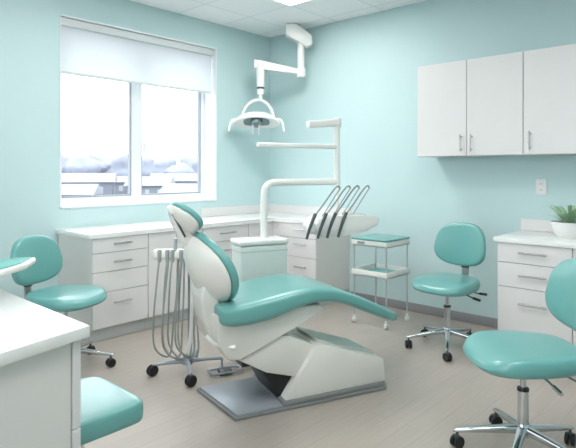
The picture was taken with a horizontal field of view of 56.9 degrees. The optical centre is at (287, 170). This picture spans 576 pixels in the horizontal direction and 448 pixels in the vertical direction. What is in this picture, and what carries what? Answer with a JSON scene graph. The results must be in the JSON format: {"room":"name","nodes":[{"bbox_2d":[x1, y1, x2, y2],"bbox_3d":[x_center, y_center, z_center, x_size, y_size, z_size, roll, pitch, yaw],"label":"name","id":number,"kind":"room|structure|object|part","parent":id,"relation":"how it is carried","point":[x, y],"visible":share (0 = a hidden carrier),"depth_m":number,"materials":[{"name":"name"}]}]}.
{"room":"dental clinic","nodes":[
{"label":"dental clinic","id":0,"kind":"room"},
{"bbox_2d":[0,0,269,312],"bbox_3d":[-2.347,-0.135,4.558,0.300,3.070,6.150,0,0,42],"label":"wall","id":1,"kind":"structure","parent":0,"point":[29,29],"depth_m":4.68,"materials":[{"name":"green paint"}]},
{"bbox_2d":[60,14,216,208],"bbox_3d":[-1.509,-0.527,5.442,0.282,1.725,1.785,0,0,42],"label":"window","id":2,"kind":"structure","parent":1,"relation":"in","point":[206,103],"depth_m":5.52,"materials":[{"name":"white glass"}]},
{"bbox_3d":[-1.886,-0.537,5.185,0.043,1.581,0.773,0,0,43],"label":"sash","id":3,"kind":"part","parent":2,"relation":"part of","materials":[{"name":"glass"}]},
{"bbox_3d":[-1.587,-0.532,5.513,0.070,1.691,1.761,0,0,43],"label":"frame","id":4,"kind":"part","parent":2,"relation":"part of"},
{"bbox_2d":[61,17,213,93],"bbox_3d":[-1.460,-1.125,5.397,0.075,0.501,1.755,0,0,42],"label":"roller blind","id":5,"kind":"object","parent":2,"relation":"attached to","point":[90,50],"visible":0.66,"depth_m":5.28,"materials":[{"name":"white fabric"}]},
{"bbox_3d":[-1.483,0.323,5.418,0.212,0.024,1.785,0,0,43],"label":"sill","id":6,"kind":"part","parent":2,"relation":"part of","materials":[{"name":"white paint"}]},
{"bbox_3d":[-1.493,-0.230,5.525,0.054,0.140,0.026,0,0,43],"label":"handle","id":7,"kind":"part","parent":2,"relation":"part of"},
{"bbox_3d":[-1.286,-0.537,5.840,0.043,1.581,0.783,0,0,43],"label":"sash","id":8,"kind":"part","parent":2,"relation":"part of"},
{"bbox_2d":[129,0,425,37],"bbox_3d":[-0.150,-1.730,2.545,6.260,0.120,6.150,0,0,42],"label":"ceiling","id":9,"kind":"structure","parent":0,"point":[268,18],"depth_m":5.53,"materials":[{"name":"white tile"}]},
{"bbox_2d":[228,23,311,134],"bbox_3d":[-0.202,-1.040,6.047,0.958,1.261,0.286,0,0,0],"label":"light","id":10,"kind":"object","parent":9,"relation":"hanging from","point":[296,33],"visible":1,"depth_m":6.01,"materials":[{"name":"white plastic"}]},
{"bbox_3d":[-0.358,-0.546,6.042,0.132,0.106,0.132,0,0,0],"label":"bulb","id":11,"kind":"part","parent":10,"relation":"part of","materials":[{"name":"white glass"}]},
{"bbox_3d":[-0.114,-1.178,6.051,0.547,0.181,0.070,0,0,0],"label":"horizontal arm","id":12,"kind":"part","parent":10,"relation":"part of","materials":[{"name":"white plastic"}]},
{"bbox_2d":[274,0,309,5],"bbox_3d":[0.040,-1.666,4.928,0.600,0.008,0.600,0,0,42],"label":"recessed light","id":13,"kind":"object","parent":9,"relation":"in","point":[286,2],"visible":1,"depth_m":5.22,"materials":[{"name":"white plastic"}]},
{"bbox_2d":[277,0,305,4],"bbox_3d":[0.040,-1.667,4.928,0.570,0.004,0.570,0,0,43],"label":"diffuser","id":14,"kind":"object","parent":13,"relation":"attached to","point":[287,2],"depth_m":5.22,"materials":[{"name":"white plastic"}]},
{"bbox_2d":[81,302,575,447],"bbox_3d":[-0.150,1.460,2.545,6.260,0.120,6.150,0,0,42],"label":"floor","id":15,"kind":"structure","parent":0,"point":[425,397],"depth_m":3.23,"materials":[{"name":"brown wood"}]},
{"bbox_2d":[0,289,89,447],"bbox_3d":[-1.224,0.950,1.484,1.069,0.900,1.135,0,0,42],"label":"desk","id":16,"kind":"object","parent":15,"relation":"on","point":[40,347],"visible":1,"depth_m":1.62,"materials":[{"name":"white laminate"}]},
{"bbox_2d":[0,257,35,276],"bbox_3d":[-1.230,0.436,1.866,0.508,0.126,0.851,0,0,42],"label":"tray table","id":17,"kind":"object","parent":16,"relation":"on","point":[12,265],"visible":1,"depth_m":2.15,"materials":[{"name":"white plastic"}]},
{"bbox_3d":[-0.960,0.970,1.228,0.028,0.861,1.060,0,0,29],"label":"panel","id":18,"kind":"part","parent":16,"relation":"part of","materials":[{"name":"white laminate"}]},
{"bbox_3d":[-0.690,0.970,1.705,0.039,0.861,0.030,0,0,29],"label":"post","id":19,"kind":"part","parent":16,"relation":"part of","materials":[{"name":"white laminate"}]},
{"bbox_2d":[10,235,115,367],"bbox_3d":[-1.611,0.934,3.789,0.702,0.928,0.639,0,0,21],"label":"stool","id":20,"kind":"object","parent":15,"relation":"on","point":[47,253],"visible":0.72,"depth_m":3.78,"materials":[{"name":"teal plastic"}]},
{"bbox_3d":[-1.848,0.646,3.863,0.136,0.354,0.451,0,0,20],"label":"backrest","id":21,"kind":"part","parent":20,"relation":"part of","materials":[{"name":"teal leather"}]},
{"bbox_2d":[26,285,106,311],"bbox_3d":[-1.573,0.895,3.760,0.490,0.099,0.479,0,0,20],"label":"seat cushion","id":22,"kind":"object","parent":20,"relation":"on","point":[57,298],"depth_m":3.65,"materials":[{"name":"teal leather"}]},
{"bbox_3d":[-1.540,1.282,3.931,0.048,0.078,0.308,0,0,11],"label":"leg","id":23,"kind":"part","parent":20,"relation":"part of","materials":[{"name":"silver metal"}]},
{"bbox_3d":[-1.400,1.282,3.780,0.308,0.077,0.048,0,0,-6],"label":"leg","id":24,"kind":"part","parent":20,"relation":"part of","materials":[{"name":"silver metal"}]},
{"bbox_2d":[58,234,147,341],"bbox_3d":[-1.611,0.974,4.653,0.654,0.852,0.515,0,0,42],"label":"base cabinet","id":25,"kind":"object","parent":15,"relation":"on","point":[118,265],"visible":0.9,"depth_m":4.45,"materials":[{"name":"white laminate"}]},
{"bbox_3d":[-1.404,1.140,4.463,0.017,0.285,0.510,0,0,43],"label":"drawer","id":26,"kind":"part","parent":25,"relation":"part of","materials":[{"name":"white laminate"}]},
{"bbox_3d":[-1.404,0.911,4.463,0.017,0.162,0.510,0,0,43],"label":"drawer","id":27,"kind":"part","parent":25,"relation":"part of","materials":[{"name":"white laminate"}]},
{"bbox_3d":[-1.404,0.750,4.463,0.017,0.151,0.510,0,0,43],"label":"drawer","id":28,"kind":"part","parent":25,"relation":"part of","materials":[{"name":"white laminate"}]},
{"bbox_3d":[-1.404,0.610,4.463,0.017,0.119,0.510,0,0,43],"label":"drawer","id":29,"kind":"part","parent":25,"relation":"part of","materials":[{"name":"white laminate"}]},
{"bbox_3d":[-1.384,1.085,4.445,0.038,0.015,0.160,0,0,43],"label":"handle","id":30,"kind":"part","parent":25,"relation":"part of","materials":[{"name":"metal"}]},
{"bbox_3d":[-1.384,0.748,4.445,0.038,0.015,0.160,0,0,43],"label":"handle","id":31,"kind":"part","parent":25,"relation":"part of","materials":[{"name":"metal"}]},
{"bbox_3d":[-1.384,0.600,4.445,0.038,0.015,0.160,0,0,43],"label":"handle","id":32,"kind":"part","parent":25,"relation":"part of","materials":[{"name":"metal"}]},
{"bbox_2d":[80,376,142,447],"bbox_3d":[-0.773,1.110,1.946,0.621,0.577,0.656,0,0,42],"label":"backless stool","id":33,"kind":"object","parent":15,"relation":"on","point":[107,408],"visible":0.48,"depth_m":1.87,"materials":[{"name":"teal leather"}]},
{"bbox_2d":[145,228,201,328],"bbox_3d":[-1.247,0.974,5.078,0.616,0.852,0.600,0,0,42],"label":"base cabinet","id":34,"kind":"object","parent":15,"relation":"on","point":[162,240],"visible":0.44,"depth_m":4.76,"materials":[{"name":"white laminate"}]},
{"bbox_3d":[-1.127,0.916,4.766,0.017,0.732,0.295,0,0,43],"label":"door","id":35,"kind":"part","parent":34,"relation":"part of","materials":[{"name":"white laminate"}]},
{"bbox_3d":[-0.924,0.916,4.987,0.017,0.732,0.295,0,0,43],"label":"door","id":36,"kind":"part","parent":34,"relation":"part of","materials":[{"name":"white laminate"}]},
{"bbox_2d":[146,238,222,386],"bbox_3d":[-0.691,0.935,3.676,0.434,0.931,0.462,0,0,42],"label":"stand","id":37,"kind":"object","parent":15,"relation":"on","point":[188,358],"visible":0.91,"depth_m":3.67,"materials":[{"name":"grey metal"}]},
{"bbox_3d":[-0.813,1.325,3.668,0.240,0.031,0.032,0,0,-19],"label":"leg","id":38,"kind":"part","parent":37,"relation":"part of","materials":[{"name":"grey metal"}]},
{"bbox_3d":[-0.666,1.325,3.581,0.032,0.031,0.261,0,0,-15],"label":"leg","id":39,"kind":"part","parent":37,"relation":"part of","materials":[{"name":"grey metal"}]},
{"bbox_3d":[-0.687,0.953,3.720,0.028,0.720,0.065,0,0,43],"label":"post","id":40,"kind":"part","parent":37,"relation":"part of","materials":[{"name":"white plastic"}]},
{"bbox_3d":[-0.584,1.325,3.736,0.239,0.031,0.032,0,0,-14],"label":"leg","id":41,"kind":"part","parent":37,"relation":"part of","materials":[{"name":"grey metal"}]},
{"bbox_2d":[202,224,247,260],"bbox_3d":[-0.826,0.974,5.510,0.654,0.852,0.600,0,0,42],"label":"base cabinet","id":42,"kind":"object","parent":15,"relation":"on","point":[222,235],"visible":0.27,"depth_m":5.31,"materials":[{"name":"white laminate"}]},
{"bbox_3d":[-0.619,0.792,5.320,0.017,0.180,0.595,0,0,43],"label":"drawer","id":43,"kind":"part","parent":42,"relation":"part of","materials":[{"name":"white laminate"}]},
{"bbox_3d":[-0.619,0.624,5.320,0.017,0.147,0.595,0,0,43],"label":"drawer","id":44,"kind":"part","parent":42,"relation":"part of","materials":[{"name":"white laminate"}]},
{"bbox_2d":[207,365,242,375],"bbox_3d":[-0.432,1.385,3.679,0.237,0.030,0.118,0,0,-24],"label":"foot pedal","id":45,"kind":"object","parent":15,"relation":"on","point":[225,370],"visible":1,"depth_m":3.66,"materials":[{"name":"grey metal"}]},
{"bbox_2d":[248,221,272,236],"bbox_3d":[-0.318,0.974,6.092,0.616,0.852,0.942,0,0,42],"label":"base cabinet","id":46,"kind":"object","parent":15,"relation":"on","point":[253,228],"visible":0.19,"depth_m":5.63,"materials":[{"name":"white laminate"}]},
{"bbox_2d":[56,212,311,238],"bbox_3d":[-0.676,0.529,5.237,1.244,0.038,2.689,0,0,42],"label":"countertop","id":47,"kind":"structure","parent":46,"relation":"on","point":[127,229],"depth_m":5.06,"materials":[{"name":"white laminate"}]},
{"bbox_2d":[167,201,396,420],"bbox_3d":[-0.019,0.787,3.369,1.509,1.226,0.554,0,0,-25],"label":"dental chair","id":48,"kind":"object","parent":15,"relation":"on","point":[252,322],"visible":1,"depth_m":3.14,"materials":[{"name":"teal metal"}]},
{"bbox_3d":[-0.659,0.220,3.018,0.052,0.052,0.022,0,0,-25],"label":"pivot knob","id":49,"kind":"part","parent":48,"relation":"part of","materials":[{"name":"white plastic"}]},
{"bbox_2d":[171,201,202,229],"bbox_3d":[-0.598,0.261,3.097,0.167,0.176,0.280,0,0,-25],"label":"cushion","id":50,"kind":"object","parent":48,"relation":"on","point":[183,217],"depth_m":3.00,"materials":[{"name":"teal plastic"}]},
{"bbox_2d":[192,231,238,300],"bbox_3d":[-0.464,0.566,3.160,0.215,0.432,0.544,0,0,-25],"label":"backrest cushion","id":51,"kind":"object","parent":48,"relation":"on","point":[214,275],"depth_m":2.98,"materials":[{"name":"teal plastic"}]},
{"bbox_3d":[-0.259,1.375,3.256,0.449,0.010,0.470,0,0,-25],"label":"plate","id":52,"kind":"part","parent":48,"relation":"part of","materials":[{"name":"grey metal"}]},
{"bbox_3d":[-0.093,1.245,3.334,0.281,0.248,0.320,0,0,-25],"label":"lift motor","id":53,"kind":"part","parent":48,"relation":"part of","materials":[{"name":"black plastic"}]},
{"bbox_3d":[-0.148,1.097,3.308,0.514,0.272,0.400,0,0,-25],"label":"lift arm","id":54,"kind":"part","parent":48,"relation":"part of","materials":[{"name":"plastic"}]},
{"bbox_3d":[0.042,1.390,3.398,1.144,0.020,0.500,0,0,-25],"label":"plate","id":55,"kind":"part","parent":48,"relation":"part of","materials":[{"name":"grey metal"}]},
{"bbox_2d":[214,274,396,326],"bbox_3d":[0.093,0.847,3.422,1.261,0.302,0.554,0,0,-25],"label":"seat cushion","id":56,"kind":"object","parent":48,"relation":"on","point":[277,300],"depth_m":3.14,"materials":[{"name":"teal leather"}]},
{"bbox_2d":[230,118,340,366],"bbox_3d":[0.016,0.489,4.049,0.894,1.822,0.220,0,0,-25],"label":"dental delivery unit","id":57,"kind":"object","parent":15,"relation":"on","point":[262,255],"visible":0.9,"depth_m":3.92,"materials":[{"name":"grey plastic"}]},
{"bbox_3d":[0.080,-0.193,4.079,0.685,0.038,0.040,0,0,-25],"label":"swing arm","id":58,"kind":"part","parent":57,"relation":"part of","materials":[{"name":"white plastic"}]},
{"bbox_3d":[0.270,-0.377,4.168,0.265,0.083,0.070,0,0,-25],"label":"spring arm","id":59,"kind":"part","parent":57,"relation":"part of","materials":[{"name":"white plastic"}]},
{"bbox_3d":[0.390,-0.154,4.225,0.068,0.535,0.068,0,0,-25],"label":"post","id":60,"kind":"part","parent":57,"relation":"part of","materials":[{"name":"white plastic"}]},
{"bbox_2d":[303,185,377,239],"bbox_3d":[0.379,0.307,4.134,0.667,0.393,0.255,0,0,-25],"label":"tray","id":61,"kind":"object","parent":57,"relation":"hanging from","point":[324,224],"visible":1,"depth_m":4.06,"materials":[{"name":"white plastic"}]},
{"bbox_3d":[0.302,0.223,4.015,0.262,0.225,0.018,0,0,-37],"label":"hose arm","id":62,"kind":"part","parent":61,"relation":"part of","materials":[{"name":"grey plastic"}]},
{"bbox_3d":[0.390,0.234,4.225,0.026,0.232,0.026,0,0,-25],"label":"hanger post","id":63,"kind":"part","parent":61,"relation":"part of","materials":[{"name":"white plastic"}]},
{"bbox_3d":[0.386,0.223,4.055,0.262,0.225,0.018,0,0,-37],"label":"hose arm","id":64,"kind":"part","parent":61,"relation":"part of","materials":[{"name":"grey plastic"}]},
{"bbox_3d":[0.458,0.223,4.089,0.262,0.225,0.018,0,0,-37],"label":"hose arm","id":65,"kind":"part","parent":61,"relation":"part of","materials":[{"name":"grey plastic"}]},
{"bbox_3d":[0.544,0.223,4.129,0.262,0.225,0.018,0,0,-37],"label":"hose arm","id":66,"kind":"part","parent":61,"relation":"part of","materials":[{"name":"grey plastic"}]},
{"bbox_2d":[273,221,348,305],"bbox_3d":[0.237,0.974,5.806,0.620,0.852,0.614,0,0,42],"label":"base cabinet","id":67,"kind":"object","parent":15,"relation":"on","point":[323,259],"visible":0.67,"depth_m":5.58,"materials":[{"name":"white laminate"}]},
{"bbox_3d":[-0.131,0.916,5.790,0.095,0.732,0.017,0,0,43],"label":"filler panel","id":68,"kind":"part","parent":67,"relation":"part of","materials":[{"name":"white laminate"}]},
{"bbox_3d":[0.098,0.624,5.580,0.515,0.147,0.017,0,0,43],"label":"drawer","id":69,"kind":"part","parent":67,"relation":"part of","materials":[{"name":"white laminate"}]},
{"bbox_3d":[0.098,0.800,5.580,0.515,0.195,0.017,0,0,43],"label":"drawer","id":70,"kind":"part","parent":67,"relation":"part of","materials":[{"name":"white laminate"}]},
{"bbox_3d":[0.098,1.093,5.580,0.515,0.380,0.017,0,0,43],"label":"drawer","id":71,"kind":"part","parent":67,"relation":"part of","materials":[{"name":"white laminate"}]},
{"bbox_2d":[351,233,409,329],"bbox_3d":[0.862,1.005,4.934,0.387,0.788,0.410,0,0,42],"label":"cart","id":72,"kind":"object","parent":15,"relation":"on","point":[376,270],"visible":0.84,"depth_m":4.88,"materials":[{"name":"white plastic"}]},
{"bbox_3d":[0.614,1.000,4.918,0.015,0.660,0.015,0,0,43],"label":"leg","id":73,"kind":"part","parent":72,"relation":"part of","materials":[{"name":"silver metal"}]},
{"bbox_3d":[0.856,1.000,5.183,0.015,0.660,0.015,0,0,43],"label":"leg","id":74,"kind":"part","parent":72,"relation":"part of","materials":[{"name":"silver metal"}]},
{"bbox_2d":[352,239,409,247],"bbox_3d":[0.862,0.655,4.934,0.381,0.050,0.398,0,0,43],"label":"shelf","id":75,"kind":"object","parent":72,"relation":"attached to","point":[381,243],"depth_m":4.77,"materials":[{"name":"white plastic"}]},
{"bbox_2d":[352,263,409,279],"bbox_3d":[0.862,0.927,4.934,0.381,0.055,0.398,0,0,43],"label":"shelf","id":76,"kind":"object","parent":72,"relation":"attached to","point":[375,270],"depth_m":4.89,"materials":[{"name":"white plastic"}]},
{"bbox_3d":[0.867,1.000,4.686,0.015,0.660,0.015,0,0,43],"label":"leg","id":77,"kind":"part","parent":72,"relation":"part of","materials":[{"name":"silver metal"}]},
{"bbox_3d":[1.110,1.000,4.950,0.015,0.660,0.015,0,0,43],"label":"leg","id":78,"kind":"part","parent":72,"relation":"part of","materials":[{"name":"metal"}]},
{"bbox_2d":[405,222,486,361],"bbox_3d":[1.282,0.912,4.211,0.637,0.973,0.645,0,0,-43],"label":"stool","id":79,"kind":"object","parent":15,"relation":"on","point":[463,244],"visible":0.89,"depth_m":4.21,"materials":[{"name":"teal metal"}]},
{"bbox_3d":[1.086,1.282,4.198,0.308,0.077,0.048,0,0,-1],"label":"leg","id":80,"kind":"part","parent":79,"relation":"part of","materials":[{"name":"silver metal"}]},
{"bbox_3d":[1.202,1.282,4.367,0.048,0.077,0.308,0,0,-20],"label":"leg","id":81,"kind":"part","parent":79,"relation":"part of","materials":[{"name":"silver metal"}]},
{"bbox_2d":[412,273,479,296],"bbox_3d":[1.260,0.895,4.203,0.490,0.099,0.479,0,0,-44],"label":"seat cushion","id":82,"kind":"object","parent":79,"relation":"on","point":[440,284],"depth_m":4.08,"materials":[{"name":"teal leather"}]},
{"bbox_3d":[1.211,1.282,4.036,0.048,0.077,0.308,0,0,16],"label":"leg","id":83,"kind":"part","parent":79,"relation":"part of","materials":[{"name":"silver metal"}]},
{"bbox_3d":[1.405,1.282,4.106,0.308,0.078,0.048,0,0,34],"label":"leg","id":84,"kind":"part","parent":79,"relation":"part of","materials":[{"name":"silver metal"}]},
{"bbox_3d":[1.427,0.601,4.360,0.136,0.354,0.451,0,0,-44],"label":"backrest","id":85,"kind":"part","parent":79,"relation":"part of","materials":[{"name":"teal leather"}]},
{"bbox_3d":[1.398,1.282,4.309,0.308,0.077,0.048,0,0,-37],"label":"leg","id":86,"kind":"part","parent":79,"relation":"part of","materials":[{"name":"silver metal"}]},
{"bbox_3d":[1.394,0.975,4.126,0.202,0.056,0.022,0,0,36],"label":"lever","id":87,"kind":"part","parent":79,"relation":"part of","materials":[{"name":"black plastic"}]},
{"bbox_2d":[450,258,575,447],"bbox_3d":[1.178,0.918,2.628,0.713,0.961,0.620,0,0,-1],"label":"stool","id":88,"kind":"object","parent":15,"relation":"on","point":[521,355],"visible":1,"depth_m":2.60,"materials":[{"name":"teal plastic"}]},
{"bbox_3d":[0.986,1.282,2.652,0.308,0.077,0.048,0,0,15],"label":"leg","id":89,"kind":"part","parent":88,"relation":"part of","materials":[{"name":"silver metal"}]},
{"bbox_3d":[1.146,1.282,2.779,0.048,0.077,0.308,0,0,-3],"label":"leg","id":90,"kind":"part","parent":88,"relation":"part of","materials":[{"name":"silver metal"}]},
{"bbox_2d":[463,330,575,379],"bbox_3d":[1.153,0.895,2.605,0.529,0.099,0.508,0,0,0],"label":"seat cushion","id":91,"kind":"object","parent":88,"relation":"on","point":[504,354],"depth_m":2.48,"materials":[{"name":"teal leather"}]},
{"bbox_3d":[1.059,1.282,2.459,0.048,0.078,0.308,0,0,33],"label":"leg","id":92,"kind":"part","parent":88,"relation":"part of","materials":[{"name":"silver metal"}]},
{"bbox_3d":[1.262,1.282,2.469,0.048,0.077,0.308,0,0,-39],"label":"leg","id":93,"kind":"part","parent":88,"relation":"part of","materials":[{"name":"silver metal"}]},
{"bbox_3d":[1.316,1.282,2.666,0.308,0.077,0.048,0,0,-20],"label":"leg","id":94,"kind":"part","parent":88,"relation":"part of","materials":[{"name":"silver metal"}]},
{"bbox_3d":[1.199,0.975,2.458,0.022,0.056,0.202,0,0,-11],"label":"lever","id":95,"kind":"part","parent":88,"relation":"part of","materials":[{"name":"silver metal"}]},
{"bbox_3d":[1.432,0.613,2.608,0.136,0.354,0.451,0,0,0],"label":"backrest","id":96,"kind":"part","parent":88,"relation":"part of","materials":[{"name":"teal leather"}]},
{"bbox_2d":[498,242,572,343],"bbox_3d":[2.014,0.974,4.152,0.530,0.852,0.654,0,0,42],"label":"base cabinet","id":97,"kind":"object","parent":15,"relation":"on","point":[524,270],"visible":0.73,"depth_m":3.96,"materials":[{"name":"white laminate"}]},
{"bbox_3d":[1.824,0.792,3.945,0.525,0.180,0.017,0,0,43],"label":"drawer","id":98,"kind":"part","parent":97,"relation":"part of","materials":[{"name":"white laminate"}]},
{"bbox_3d":[1.806,1.000,3.924,0.200,0.015,0.038,0,0,43],"label":"handle","id":99,"kind":"part","parent":97,"relation":"part of","materials":[{"name":"metal"}]},
{"bbox_3d":[1.806,0.785,3.924,0.200,0.015,0.038,0,0,43],"label":"handle","id":100,"kind":"part","parent":97,"relation":"part of","materials":[{"name":"metal"}]},
{"bbox_3d":[1.806,0.615,3.924,0.200,0.015,0.038,0,0,43],"label":"handle","id":101,"kind":"part","parent":97,"relation":"part of","materials":[{"name":"metal"}]},
{"bbox_3d":[1.824,1.085,3.945,0.525,0.395,0.017,0,0,43],"label":"drawer","id":102,"kind":"part","parent":97,"relation":"part of","materials":[{"name":"white laminate"}]},
{"bbox_3d":[1.824,0.624,3.945,0.525,0.147,0.017,0,0,43],"label":"drawer","id":103,"kind":"part","parent":97,"relation":"part of","materials":[{"name":"white laminate"}]},
{"bbox_2d":[573,249,575,345],"bbox_3d":[2.428,0.974,3.765,0.600,0.852,0.664,0,0,42],"label":"base cabinet","id":104,"kind":"object","parent":15,"relation":"on","point":[574,250],"visible":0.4,"depth_m":3.75,"materials":[{"name":"white laminate"}]},
{"bbox_2d":[493,230,575,248],"bbox_3d":[2.242,0.529,3.957,1.180,0.038,0.634,0,0,42],"label":"countertop","id":105,"kind":"structure","parent":104,"relation":"on","point":[539,238],"depth_m":4.01,"materials":[{"name":"white laminate"}]},
{"bbox_2d":[540,204,575,238],"bbox_3d":[2.169,0.380,4.088,0.445,0.259,0.417,0,0,42],"label":"potted plant","id":106,"kind":"object","parent":105,"relation":"on","point":[566,227],"visible":1,"depth_m":4.04,"materials":[{"name":"green plant"}]},
{"bbox_3d":[2.185,0.451,4.101,0.284,0.118,0.284,0,0,43],"label":"pot","id":107,"kind":"part","parent":106,"relation":"part of","materials":[{"name":"white ceramic"}]},
{"bbox_2d":[270,0,575,318],"bbox_3d":[2.004,-0.135,4.674,5.960,3.070,0.100,0,0,42],"label":"wall","id":108,"kind":"structure","parent":0,"point":[361,71],"depth_m":5.35,"materials":[{"name":"green paint"}]},
{"bbox_2d":[201,204,350,216],"bbox_3d":[-0.138,0.460,5.829,1.239,0.100,1.089,0,0,42],"label":"backsplash","id":109,"kind":"structure","parent":108,"relation":"attached to","point":[245,209],"depth_m":6.22,"materials":[{"name":"white laminate"}]},
{"bbox_2d":[351,291,497,327],"bbox_3d":[1.357,1.357,5.189,1.810,0.085,0.014,0,0,42],"label":"baseboard","id":110,"kind":"structure","parent":108,"relation":"attached to","point":[419,308],"depth_m":5.14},
{"bbox_2d":[417,52,535,157],"bbox_3d":[1.634,-0.542,4.663,0.936,0.825,0.414,0,0,42],"label":"upper cabinet","id":111,"kind":"object","parent":108,"relation":"attached to","point":[470,107],"visible":0.98,"depth_m":4.51,"materials":[{"name":"white laminate"}]},
{"bbox_3d":[1.360,-0.542,4.709,0.463,0.820,0.017,0,0,43],"label":"door","id":112,"kind":"part","parent":111,"relation":"part of","materials":[{"name":"white laminate"}]},
{"bbox_3d":[1.545,-0.240,4.495,0.015,0.150,0.048,0,0,43],"label":"handle","id":113,"kind":"part","parent":111,"relation":"part of","materials":[{"name":"metal"}]},
{"bbox_3d":[1.705,-0.542,4.393,0.463,0.820,0.017,0,0,43],"label":"door","id":114,"kind":"part","parent":111,"relation":"part of","materials":[{"name":"white laminate"}]},
{"bbox_2d":[521,218,552,231],"bbox_3d":[2.449,0.460,4.187,1.185,0.100,0.015,0,0,42],"label":"backsplash","id":115,"kind":"structure","parent":108,"relation":"attached to","point":[526,224],"depth_m":4.49,"materials":[{"name":"white laminate"}]},
{"bbox_2d":[536,179,546,194],"bbox_3d":[2.134,0.135,4.479,0.086,0.132,0.012,0,0,42],"label":"wall outlet","id":116,"kind":"object","parent":108,"relation":"attached to","point":[541,184],"visible":1,"depth_m":4.47,"materials":[{"name":"white plastic"}]},
{"bbox_2d":[524,44,575,155],"bbox_3d":[2.165,-0.542,4.176,0.500,0.825,0.414,0,0,42],"label":"upper cabinet","id":117,"kind":"object","parent":108,"relation":"attached to","point":[549,73],"visible":1,"depth_m":4.10,"materials":[{"name":"white laminate"}]},
{"bbox_3d":[1.897,-0.240,4.173,0.015,0.150,0.048,0,0,43],"label":"handle","id":118,"kind":"part","parent":117,"relation":"part of","materials":[{"name":"metal"}]},
{"label":"outside","id":119,"kind":"structure","parent":0,"visible":0},
{"bbox_3d":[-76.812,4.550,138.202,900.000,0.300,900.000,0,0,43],"label":"snow field","id":120,"kind":"object","parent":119,"visible":0},
{"bbox_2d":[61,154,69,172],"bbox_3d":[-49.270,0.357,116.054,7.393,8.286,9.218,0,0,43],"label":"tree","id":121,"kind":"object","parent":120,"relation":"on","point":[64,159],"visible":0.12,"depth_m":114.44,"materials":[{"name":"grey plant"}]},
{"bbox_2d":[61,184,102,196],"bbox_3d":[-23.926,2.890,57.197,6.800,3.020,4.800,0,0,-8],"label":"house","id":122,"kind":"structure","parent":120,"relation":"on","point":[66,189],"depth_m":56.25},
{"bbox_2d":[62,156,106,172],"bbox_3d":[-40.070,0.779,104.773,7.797,7.441,8.910,0,0,43],"label":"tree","id":123,"kind":"object","parent":120,"relation":"on","point":[76,164],"visible":0.54,"depth_m":102.47,"materials":[{"name":"grey plant"}]},
{"bbox_2d":[61,173,117,194],"bbox_3d":[-31.680,2.350,82.100,9.800,4.100,5.800,0,0,-14],"label":"house","id":124,"kind":"structure","parent":120,"relation":"on","point":[106,181],"depth_m":80.67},
{"bbox_2d":[88,154,108,161],"bbox_3d":[-47.256,0.116,131.758,8.368,8.769,10.512,0,0,43],"label":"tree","id":125,"kind":"object","parent":120,"relation":"on","point":[101,158],"visible":0.09,"depth_m":130.12,"materials":[{"name":"white plant"}]},
{"bbox_2d":[102,153,122,172],"bbox_3d":[-38.625,0.142,119.872,8.079,8.716,10.280,0,0,43],"label":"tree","id":126,"kind":"object","parent":120,"relation":"on","point":[107,163],"visible":0.09,"depth_m":116.87,"materials":[{"name":"grey plant"}]},
{"bbox_2d":[115,176,127,194],"bbox_3d":[-30.707,2.640,96.219,7.800,3.520,4.800,0,0,-29],"label":"house","id":127,"kind":"structure","parent":120,"relation":"on","point":[119,188],"depth_m":94.59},
{"bbox_2d":[107,154,155,175],"bbox_3d":[-31.468,0.528,107.427,7.930,7.944,10.013,0,0,43],"label":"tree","id":128,"kind":"object","parent":120,"relation":"on","point":[119,164],"visible":0.3,"depth_m":104.70,"materials":[{"name":"grey plant"}]},
{"bbox_2d":[123,176,174,193],"bbox_3d":[-21.032,2.600,81.324,6.800,3.600,5.800,0,0,-3],"label":"house","id":129,"kind":"structure","parent":120,"relation":"on","point":[150,184],"depth_m":79.42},
{"bbox_2d":[152,157,176,172],"bbox_3d":[-28.833,0.642,122.680,7.474,7.715,9.500,0,0,43],"label":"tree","id":130,"kind":"object","parent":120,"relation":"on","point":[160,165],"visible":0.32,"depth_m":120.30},
{"bbox_2d":[150,173,196,182],"bbox_3d":[-19.873,2.400,95.964,9.800,4.000,5.800,0,0,-19],"label":"house","id":131,"kind":"structure","parent":120,"relation":"on","point":[178,177],"depth_m":94.63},
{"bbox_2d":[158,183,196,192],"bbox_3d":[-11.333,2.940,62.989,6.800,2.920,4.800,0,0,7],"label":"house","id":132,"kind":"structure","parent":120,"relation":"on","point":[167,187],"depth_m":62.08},
{"bbox_2d":[164,163,195,172],"bbox_3d":[-22.290,1.401,109.650,5.712,6.198,7.716,0,0,43],"label":"tree","id":133,"kind":"object","parent":120,"relation":"on","point":[182,167],"visible":0.4,"depth_m":108.52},
{"bbox_2d":[180,155,196,168],"bbox_3d":[-24.214,-0.011,137.900,8.638,9.022,10.887,0,0,43],"label":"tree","id":134,"kind":"object","parent":120,"relation":"on","point":[187,159],"visible":0.15,"depth_m":134.90,"materials":[{"name":"grey plant"}]},
{"bbox_2d":[192,160,196,172],"bbox_3d":[-18.062,0.277,124.690,7.678,8.446,9.697,0,0,43],"label":"tree","id":135,"kind":"object","parent":120,"relation":"on","point":[194,165],"visible":0.06,"depth_m":122.85,"materials":[{"name":"white plant"}]}
]}

